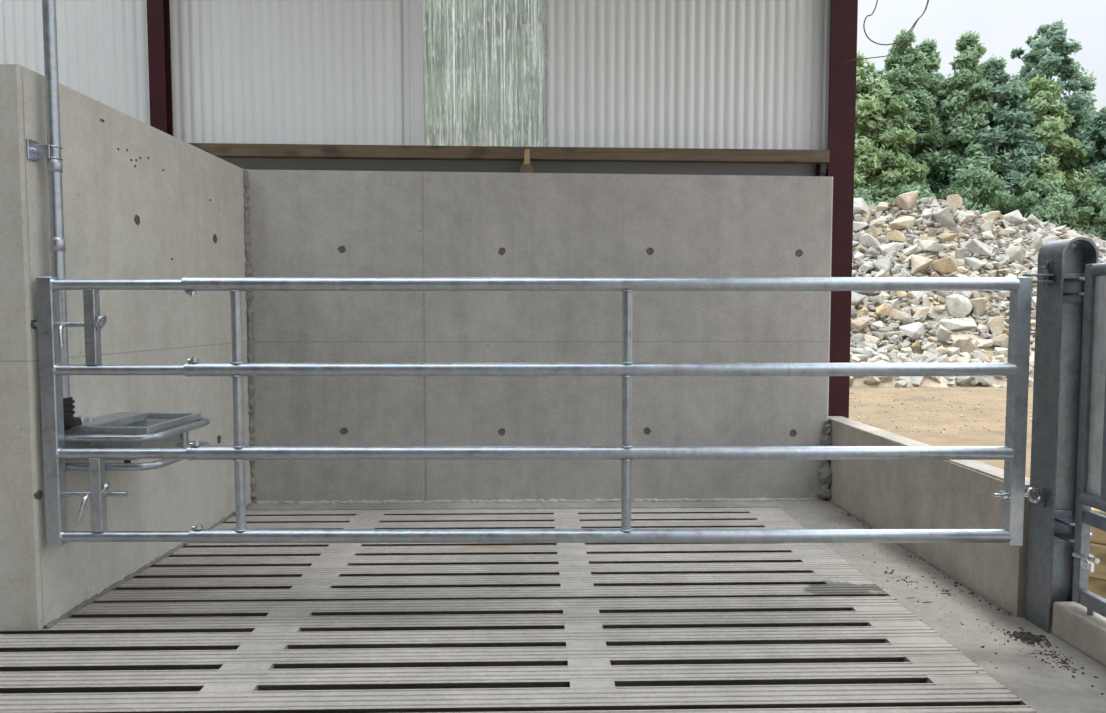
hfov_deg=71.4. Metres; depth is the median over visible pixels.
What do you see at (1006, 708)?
floor panel
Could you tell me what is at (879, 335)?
rock
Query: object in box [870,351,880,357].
rock
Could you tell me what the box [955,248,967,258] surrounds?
rock
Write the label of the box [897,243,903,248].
rock
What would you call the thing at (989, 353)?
rock
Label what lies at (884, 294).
rock
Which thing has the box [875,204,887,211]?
rock
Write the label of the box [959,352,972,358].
rock
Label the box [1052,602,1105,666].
curb
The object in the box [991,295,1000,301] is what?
rock
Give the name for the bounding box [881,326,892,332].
rock
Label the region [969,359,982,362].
rock
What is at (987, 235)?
rock
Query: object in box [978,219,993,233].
rock
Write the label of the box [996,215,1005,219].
rock
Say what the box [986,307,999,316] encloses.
rock
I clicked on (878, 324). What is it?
rock
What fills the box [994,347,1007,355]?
rock
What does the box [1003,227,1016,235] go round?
rock
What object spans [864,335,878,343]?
rock
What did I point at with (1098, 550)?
board
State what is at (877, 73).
tree
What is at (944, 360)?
rock
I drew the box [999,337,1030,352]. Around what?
rock
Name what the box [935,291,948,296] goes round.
rock
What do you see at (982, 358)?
rock
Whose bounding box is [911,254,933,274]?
rock
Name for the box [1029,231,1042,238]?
rock
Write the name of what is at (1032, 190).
shrub
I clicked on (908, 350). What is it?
rock
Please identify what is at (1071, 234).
rock
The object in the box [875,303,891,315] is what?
rock
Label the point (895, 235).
rock
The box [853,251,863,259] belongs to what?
rock
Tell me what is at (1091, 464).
gate
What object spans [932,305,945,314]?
rock
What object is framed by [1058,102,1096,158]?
tree
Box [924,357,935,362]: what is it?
rock
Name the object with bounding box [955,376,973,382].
rock
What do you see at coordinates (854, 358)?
rock
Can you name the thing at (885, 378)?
rock
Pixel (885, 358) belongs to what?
rock
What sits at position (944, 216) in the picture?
rock
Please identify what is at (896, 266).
rock
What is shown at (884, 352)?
rock
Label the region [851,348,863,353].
rock
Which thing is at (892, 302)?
rock
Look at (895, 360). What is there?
rock
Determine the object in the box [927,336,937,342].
rock
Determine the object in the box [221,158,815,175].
trim
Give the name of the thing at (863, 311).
rock
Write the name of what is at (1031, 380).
rock
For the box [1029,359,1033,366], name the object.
rock
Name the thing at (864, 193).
shrub
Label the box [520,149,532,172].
wooden peg
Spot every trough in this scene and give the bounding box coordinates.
[64,412,209,470]
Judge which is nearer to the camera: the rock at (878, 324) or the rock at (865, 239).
the rock at (878, 324)
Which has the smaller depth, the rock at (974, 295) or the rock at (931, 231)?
the rock at (974, 295)
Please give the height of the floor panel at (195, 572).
0.160 m
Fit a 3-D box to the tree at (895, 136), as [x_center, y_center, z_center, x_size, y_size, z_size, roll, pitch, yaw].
[11.814,-5.195,28.423,4.935,10.058,5.505,2,4,27]
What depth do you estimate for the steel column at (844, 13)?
5.78 m
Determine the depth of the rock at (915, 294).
18.33 m
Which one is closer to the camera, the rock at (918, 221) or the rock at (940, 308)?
the rock at (940, 308)
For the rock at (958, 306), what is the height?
0.584 m
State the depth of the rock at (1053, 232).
21.37 m
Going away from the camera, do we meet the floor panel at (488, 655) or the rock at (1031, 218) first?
the floor panel at (488, 655)
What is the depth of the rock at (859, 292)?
18.50 m
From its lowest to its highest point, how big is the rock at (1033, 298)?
0.282 m
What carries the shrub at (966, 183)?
on the ground
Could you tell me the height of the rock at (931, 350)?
0.231 m
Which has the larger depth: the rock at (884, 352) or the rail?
the rock at (884, 352)
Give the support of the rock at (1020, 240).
on the mound
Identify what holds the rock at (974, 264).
on the mound
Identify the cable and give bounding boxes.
[841,0,928,64]
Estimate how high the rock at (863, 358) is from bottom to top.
0.200 m
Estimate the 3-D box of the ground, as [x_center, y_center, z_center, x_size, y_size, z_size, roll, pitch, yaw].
[9.647,0.579,15.288,160.000,0.001,150.000,0,3,-1]
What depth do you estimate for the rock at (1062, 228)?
21.72 m
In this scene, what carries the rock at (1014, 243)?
on the mound
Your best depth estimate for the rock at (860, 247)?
20.27 m
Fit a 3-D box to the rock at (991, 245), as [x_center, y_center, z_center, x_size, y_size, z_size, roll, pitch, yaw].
[11.607,-2.879,20.278,0.284,0.201,0.209,-3,4,-43]
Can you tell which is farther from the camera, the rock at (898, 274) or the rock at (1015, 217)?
the rock at (1015, 217)
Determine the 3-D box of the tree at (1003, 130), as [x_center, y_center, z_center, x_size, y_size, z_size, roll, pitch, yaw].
[16.676,-5.772,29.421,6.092,11.096,6.929,0,3,8]
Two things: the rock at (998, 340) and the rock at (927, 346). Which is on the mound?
the rock at (998, 340)
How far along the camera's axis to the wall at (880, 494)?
4.22 m
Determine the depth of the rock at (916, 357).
15.92 m
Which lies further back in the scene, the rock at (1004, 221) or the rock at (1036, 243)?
the rock at (1004, 221)
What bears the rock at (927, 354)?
on the mound
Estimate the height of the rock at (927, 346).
0.233 m
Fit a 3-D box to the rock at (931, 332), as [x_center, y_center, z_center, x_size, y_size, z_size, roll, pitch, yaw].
[8.449,-0.508,17.225,0.165,0.221,0.174,1,3,11]
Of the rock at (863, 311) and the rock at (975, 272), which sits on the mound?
the rock at (975, 272)
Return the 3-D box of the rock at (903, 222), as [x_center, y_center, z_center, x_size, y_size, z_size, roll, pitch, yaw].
[9.507,-3.669,21.113,0.716,0.425,0.410,-1,3,-9]
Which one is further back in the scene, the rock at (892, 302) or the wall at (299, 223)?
the rock at (892, 302)
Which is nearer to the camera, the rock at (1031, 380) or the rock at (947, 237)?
the rock at (1031, 380)
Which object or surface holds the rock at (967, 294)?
on the mound
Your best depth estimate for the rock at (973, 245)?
19.81 m
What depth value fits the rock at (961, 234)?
20.48 m
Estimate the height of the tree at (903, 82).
12.024 m
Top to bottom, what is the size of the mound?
4.683 m
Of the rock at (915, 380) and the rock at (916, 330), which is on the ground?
the rock at (915, 380)
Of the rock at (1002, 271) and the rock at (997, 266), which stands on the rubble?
the rock at (997, 266)
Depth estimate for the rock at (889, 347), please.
16.53 m
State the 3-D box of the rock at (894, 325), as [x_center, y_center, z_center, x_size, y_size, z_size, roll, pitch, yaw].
[7.718,-0.696,17.478,0.254,0.149,0.249,-3,4,-42]
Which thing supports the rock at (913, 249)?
on the mound
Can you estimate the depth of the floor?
3.61 m
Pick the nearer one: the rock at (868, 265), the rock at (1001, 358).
the rock at (1001, 358)
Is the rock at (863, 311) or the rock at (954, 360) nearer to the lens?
the rock at (954, 360)
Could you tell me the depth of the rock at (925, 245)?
19.82 m
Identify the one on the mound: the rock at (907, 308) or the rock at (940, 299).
the rock at (940, 299)
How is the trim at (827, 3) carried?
attached to the wall at (331, 72)
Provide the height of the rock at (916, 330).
0.404 m
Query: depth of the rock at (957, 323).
17.26 m
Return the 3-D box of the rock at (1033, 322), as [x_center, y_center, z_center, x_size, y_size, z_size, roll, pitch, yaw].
[10.901,-0.751,17.539,0.262,0.188,0.296,-2,4,-34]
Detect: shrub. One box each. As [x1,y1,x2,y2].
[854,184,885,206]
[889,180,935,199]
[936,165,1017,214]
[1002,172,1084,232]
[1075,183,1105,240]
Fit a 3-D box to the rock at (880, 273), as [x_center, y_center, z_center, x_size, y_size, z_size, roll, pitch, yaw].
[8.103,-1.986,19.197,0.286,0.368,0.475,2,4,25]
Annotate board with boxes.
[1088,577,1105,598]
[1089,542,1105,579]
[1090,507,1105,544]
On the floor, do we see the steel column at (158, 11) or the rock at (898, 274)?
the steel column at (158, 11)
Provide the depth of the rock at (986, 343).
16.83 m
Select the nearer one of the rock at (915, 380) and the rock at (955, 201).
the rock at (915, 380)
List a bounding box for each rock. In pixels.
[850,355,859,362]
[851,318,867,333]
[851,334,864,343]
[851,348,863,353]
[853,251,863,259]
[853,291,875,294]
[854,214,861,221]
[854,354,868,362]
[856,244,866,251]
[856,308,867,317]
[856,341,872,348]
[858,350,870,356]
[859,233,880,248]
[859,261,873,271]
[863,347,873,350]
[863,376,880,384]
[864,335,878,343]
[866,219,877,228]
[867,225,882,234]
[867,247,877,257]
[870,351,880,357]
[871,295,883,305]
[871,321,883,327]
[872,257,891,272]
[872,331,884,339]
[873,356,882,360]
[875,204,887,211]
[875,269,883,276]
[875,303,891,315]
[875,350,886,355]
[877,235,889,242]
[877,344,894,351]
[877,376,893,381]
[878,202,892,207]
[879,242,897,256]
[879,292,889,297]
[879,354,889,361]
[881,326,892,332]
[885,230,906,242]
[887,323,899,328]
[887,335,901,342]
[887,353,899,360]
[888,298,898,305]
[888,308,908,322]
[889,359,902,362]
[890,216,914,229]
[891,268,899,273]
[892,273,905,276]
[893,190,918,210]
[893,264,901,270]
[894,380,907,386]
[895,291,907,298]
[896,322,924,339]
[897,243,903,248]
[897,353,907,358]
[898,340,910,348]
[900,307,910,313]
[900,347,911,356]
[902,316,914,324]
[903,244,917,255]
[907,298,919,304]
[908,291,928,299]
[910,341,919,348]
[910,376,924,385]
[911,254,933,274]
[912,353,925,361]
[913,307,929,321]
[914,217,922,225]
[918,197,931,203]
[919,235,927,239]
[919,240,943,252]
[921,208,931,218]
[921,343,936,350]
[922,351,936,358]
[923,294,930,307]
[924,323,932,329]
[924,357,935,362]
[926,329,934,336]
[927,228,937,235]
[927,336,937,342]
[927,348,940,356]
[928,199,941,209]
[931,207,956,227]
[931,256,957,273]
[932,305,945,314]
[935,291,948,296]
[935,318,976,330]
[935,346,947,355]
[935,354,948,360]
[936,324,961,344]
[937,296,945,302]
[939,233,958,242]
[941,358,951,362]
[942,244,957,249]
[945,294,971,317]
[946,194,962,209]
[947,347,959,356]
[949,354,957,360]
[951,338,975,352]
[952,291,972,298]
[952,359,968,362]
[954,274,967,276]
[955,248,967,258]
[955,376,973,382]
[956,210,976,219]
[957,216,972,225]
[957,232,968,238]
[957,357,969,361]
[959,239,992,255]
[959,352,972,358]
[964,257,986,270]
[968,271,978,276]
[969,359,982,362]
[970,297,986,315]
[971,291,989,306]
[972,350,988,358]
[974,376,990,384]
[976,324,989,333]
[976,339,992,347]
[976,355,990,362]
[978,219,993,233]
[981,231,993,241]
[981,351,992,360]
[982,211,1000,220]
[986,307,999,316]
[988,316,1004,335]
[989,244,998,249]
[990,334,1007,345]
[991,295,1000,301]
[992,263,1002,269]
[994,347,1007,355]
[995,355,1005,362]
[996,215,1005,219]
[996,268,1011,276]
[996,291,1009,297]
[997,230,1009,237]
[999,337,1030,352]
[1001,301,1009,305]
[1002,219,1010,227]
[1003,210,1023,225]
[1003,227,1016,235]
[1005,246,1025,264]
[1011,242,1021,246]
[1012,238,1022,242]
[1012,263,1022,268]
[1018,230,1025,235]
[1027,214,1043,227]
[1028,377,1033,386]
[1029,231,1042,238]
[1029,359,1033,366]
[1030,236,1042,251]
[1031,319,1035,325]
[1032,296,1036,306]
[1042,235,1058,245]
[1050,229,1062,235]
[1053,225,1065,235]
[1066,231,1081,237]
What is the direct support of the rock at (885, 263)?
on the mound
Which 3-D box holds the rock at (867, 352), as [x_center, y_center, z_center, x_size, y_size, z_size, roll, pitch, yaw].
[6.571,-0.018,16.223,0.287,0.236,0.145,1,3,18]
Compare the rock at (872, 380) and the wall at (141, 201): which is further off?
the rock at (872, 380)
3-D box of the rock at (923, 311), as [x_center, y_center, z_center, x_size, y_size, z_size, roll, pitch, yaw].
[8.491,-0.951,17.800,0.478,0.386,0.207,0,3,-2]
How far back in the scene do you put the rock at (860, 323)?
17.27 m
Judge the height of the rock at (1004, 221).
0.358 m
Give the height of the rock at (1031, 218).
0.450 m
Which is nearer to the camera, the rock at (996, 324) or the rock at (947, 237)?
the rock at (996, 324)
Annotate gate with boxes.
[33,270,1053,545]
[1072,263,1105,617]
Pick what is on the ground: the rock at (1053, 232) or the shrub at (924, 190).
the shrub at (924, 190)
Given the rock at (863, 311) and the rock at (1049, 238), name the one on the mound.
the rock at (1049, 238)
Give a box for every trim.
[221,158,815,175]
[403,0,423,144]
[821,0,830,168]
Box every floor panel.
[0,596,1020,712]
[93,543,886,602]
[212,507,805,528]
[425,705,1034,712]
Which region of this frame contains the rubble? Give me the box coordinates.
[849,198,1105,432]
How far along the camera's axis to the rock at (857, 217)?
21.53 m
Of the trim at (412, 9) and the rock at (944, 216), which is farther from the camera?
the rock at (944, 216)
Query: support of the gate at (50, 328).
attached to the gate post
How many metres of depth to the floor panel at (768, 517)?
5.24 m
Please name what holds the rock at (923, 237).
on the mound
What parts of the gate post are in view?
hinge plate, hinge plate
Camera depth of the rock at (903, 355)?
16.08 m
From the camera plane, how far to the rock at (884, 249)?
20.12 m
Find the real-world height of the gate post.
1.720 m
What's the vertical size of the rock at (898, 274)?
0.388 m
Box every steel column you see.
[147,0,172,135]
[825,0,857,417]
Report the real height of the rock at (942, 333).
0.494 m
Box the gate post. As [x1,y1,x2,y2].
[1025,237,1098,632]
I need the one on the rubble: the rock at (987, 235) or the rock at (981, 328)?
the rock at (981, 328)
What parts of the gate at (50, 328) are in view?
bolt handle, bolt handle, rail, rail, rail, rail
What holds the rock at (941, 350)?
on the rubble
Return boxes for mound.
[850,206,1049,386]
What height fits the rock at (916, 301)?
0.175 m
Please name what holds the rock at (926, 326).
on the rubble
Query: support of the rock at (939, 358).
on the mound
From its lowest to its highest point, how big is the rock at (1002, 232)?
0.213 m
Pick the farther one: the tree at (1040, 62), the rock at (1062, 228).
the tree at (1040, 62)
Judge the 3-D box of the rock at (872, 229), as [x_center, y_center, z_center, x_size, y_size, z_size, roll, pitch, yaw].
[8.797,-3.418,20.977,0.367,0.308,0.274,-1,3,-16]
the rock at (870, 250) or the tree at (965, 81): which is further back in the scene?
the tree at (965, 81)
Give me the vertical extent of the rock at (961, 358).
0.181 m
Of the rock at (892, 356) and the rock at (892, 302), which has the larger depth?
the rock at (892, 302)
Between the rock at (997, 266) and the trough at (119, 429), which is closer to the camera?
the trough at (119, 429)
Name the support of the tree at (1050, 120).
on the ground
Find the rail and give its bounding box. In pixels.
[189,143,829,175]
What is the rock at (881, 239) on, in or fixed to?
on the mound
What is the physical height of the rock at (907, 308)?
0.232 m
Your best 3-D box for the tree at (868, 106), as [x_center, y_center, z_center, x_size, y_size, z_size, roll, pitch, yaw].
[11.289,-5.754,28.606,6.105,11.155,5.474,2,4,28]
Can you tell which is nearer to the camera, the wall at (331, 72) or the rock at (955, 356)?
the wall at (331, 72)
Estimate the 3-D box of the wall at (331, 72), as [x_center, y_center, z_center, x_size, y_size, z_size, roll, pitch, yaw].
[-2.033,-2.758,5.757,8.212,2.650,0.026,0,3,-1]
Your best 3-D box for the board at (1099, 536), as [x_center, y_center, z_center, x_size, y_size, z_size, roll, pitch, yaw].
[3.154,0.839,3.344,1.600,0.160,0.200,3,4,42]
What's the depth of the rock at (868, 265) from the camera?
19.48 m
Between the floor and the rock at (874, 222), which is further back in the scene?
the rock at (874, 222)
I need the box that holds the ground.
[849,386,1032,477]
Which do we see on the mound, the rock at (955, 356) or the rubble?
the rubble
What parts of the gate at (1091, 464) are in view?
rail, rail, rail, rail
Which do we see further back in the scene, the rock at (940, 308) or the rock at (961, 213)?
the rock at (961, 213)
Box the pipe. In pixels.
[27,0,81,429]
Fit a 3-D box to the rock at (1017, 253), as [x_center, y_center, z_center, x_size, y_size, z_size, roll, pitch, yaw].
[11.937,-2.609,19.911,0.480,0.507,0.423,-1,3,-20]
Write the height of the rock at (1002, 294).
0.389 m
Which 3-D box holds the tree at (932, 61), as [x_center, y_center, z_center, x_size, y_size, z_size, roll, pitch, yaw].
[14.270,-6.192,29.641,4.763,11.907,5.029,3,5,44]
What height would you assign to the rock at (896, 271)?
0.190 m
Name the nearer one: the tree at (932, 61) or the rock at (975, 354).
the rock at (975, 354)
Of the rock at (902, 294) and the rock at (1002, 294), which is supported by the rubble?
the rock at (902, 294)
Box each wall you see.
[0,0,823,149]
[0,64,251,632]
[243,169,832,503]
[827,416,1029,616]
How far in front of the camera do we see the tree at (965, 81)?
28.12 m
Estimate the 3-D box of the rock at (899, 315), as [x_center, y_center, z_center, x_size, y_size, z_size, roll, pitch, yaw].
[8.023,-0.944,17.814,0.437,0.370,0.442,2,4,34]
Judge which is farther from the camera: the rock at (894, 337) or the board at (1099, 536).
the rock at (894, 337)
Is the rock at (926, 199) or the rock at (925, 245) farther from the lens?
the rock at (926, 199)
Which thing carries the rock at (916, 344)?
on the mound
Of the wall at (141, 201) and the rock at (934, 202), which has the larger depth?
the rock at (934, 202)
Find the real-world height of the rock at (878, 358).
0.217 m
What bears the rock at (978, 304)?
on the mound
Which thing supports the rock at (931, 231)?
on the mound
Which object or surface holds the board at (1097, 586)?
on the floor
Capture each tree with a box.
[854,51,912,203]
[854,76,929,200]
[867,69,907,158]
[870,28,949,194]
[908,38,961,197]
[926,30,1018,192]
[933,55,1067,218]
[996,74,1104,231]
[1006,19,1104,206]
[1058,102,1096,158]
[1059,106,1105,223]
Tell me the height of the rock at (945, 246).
0.170 m
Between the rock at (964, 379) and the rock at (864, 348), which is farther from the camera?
the rock at (864, 348)
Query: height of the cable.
2.219 m
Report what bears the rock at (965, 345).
on the mound
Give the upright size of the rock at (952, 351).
0.241 m
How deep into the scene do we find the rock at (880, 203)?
22.04 m
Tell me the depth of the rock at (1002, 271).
19.12 m
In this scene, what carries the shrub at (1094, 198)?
on the ground
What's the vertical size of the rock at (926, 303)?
0.469 m
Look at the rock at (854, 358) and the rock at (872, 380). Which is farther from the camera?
the rock at (854, 358)
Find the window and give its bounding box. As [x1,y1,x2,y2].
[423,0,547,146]
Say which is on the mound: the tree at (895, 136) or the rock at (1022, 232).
the rock at (1022, 232)
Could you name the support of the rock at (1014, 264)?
on the rubble
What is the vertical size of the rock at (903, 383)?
0.238 m
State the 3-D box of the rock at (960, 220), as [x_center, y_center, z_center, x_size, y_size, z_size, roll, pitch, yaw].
[11.255,-3.687,21.126,0.337,0.363,0.422,-3,5,-44]
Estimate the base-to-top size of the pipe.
4.411 m
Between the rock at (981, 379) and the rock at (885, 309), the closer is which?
the rock at (981, 379)
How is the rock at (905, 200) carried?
on the rubble
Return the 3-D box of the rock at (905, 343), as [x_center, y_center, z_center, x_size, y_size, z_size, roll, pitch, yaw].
[7.684,-0.259,16.870,0.196,0.209,0.298,0,3,-6]
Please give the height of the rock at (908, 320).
0.360 m
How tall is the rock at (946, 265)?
0.624 m
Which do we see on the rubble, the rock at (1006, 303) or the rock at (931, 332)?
the rock at (1006, 303)
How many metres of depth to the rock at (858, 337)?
16.90 m
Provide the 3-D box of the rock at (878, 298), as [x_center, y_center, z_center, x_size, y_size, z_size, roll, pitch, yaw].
[7.743,-1.322,18.368,0.272,0.274,0.294,-1,3,-16]
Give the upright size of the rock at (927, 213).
0.301 m
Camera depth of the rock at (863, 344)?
16.76 m
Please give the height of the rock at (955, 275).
0.309 m
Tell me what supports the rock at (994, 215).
on the mound
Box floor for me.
[246,500,1105,712]

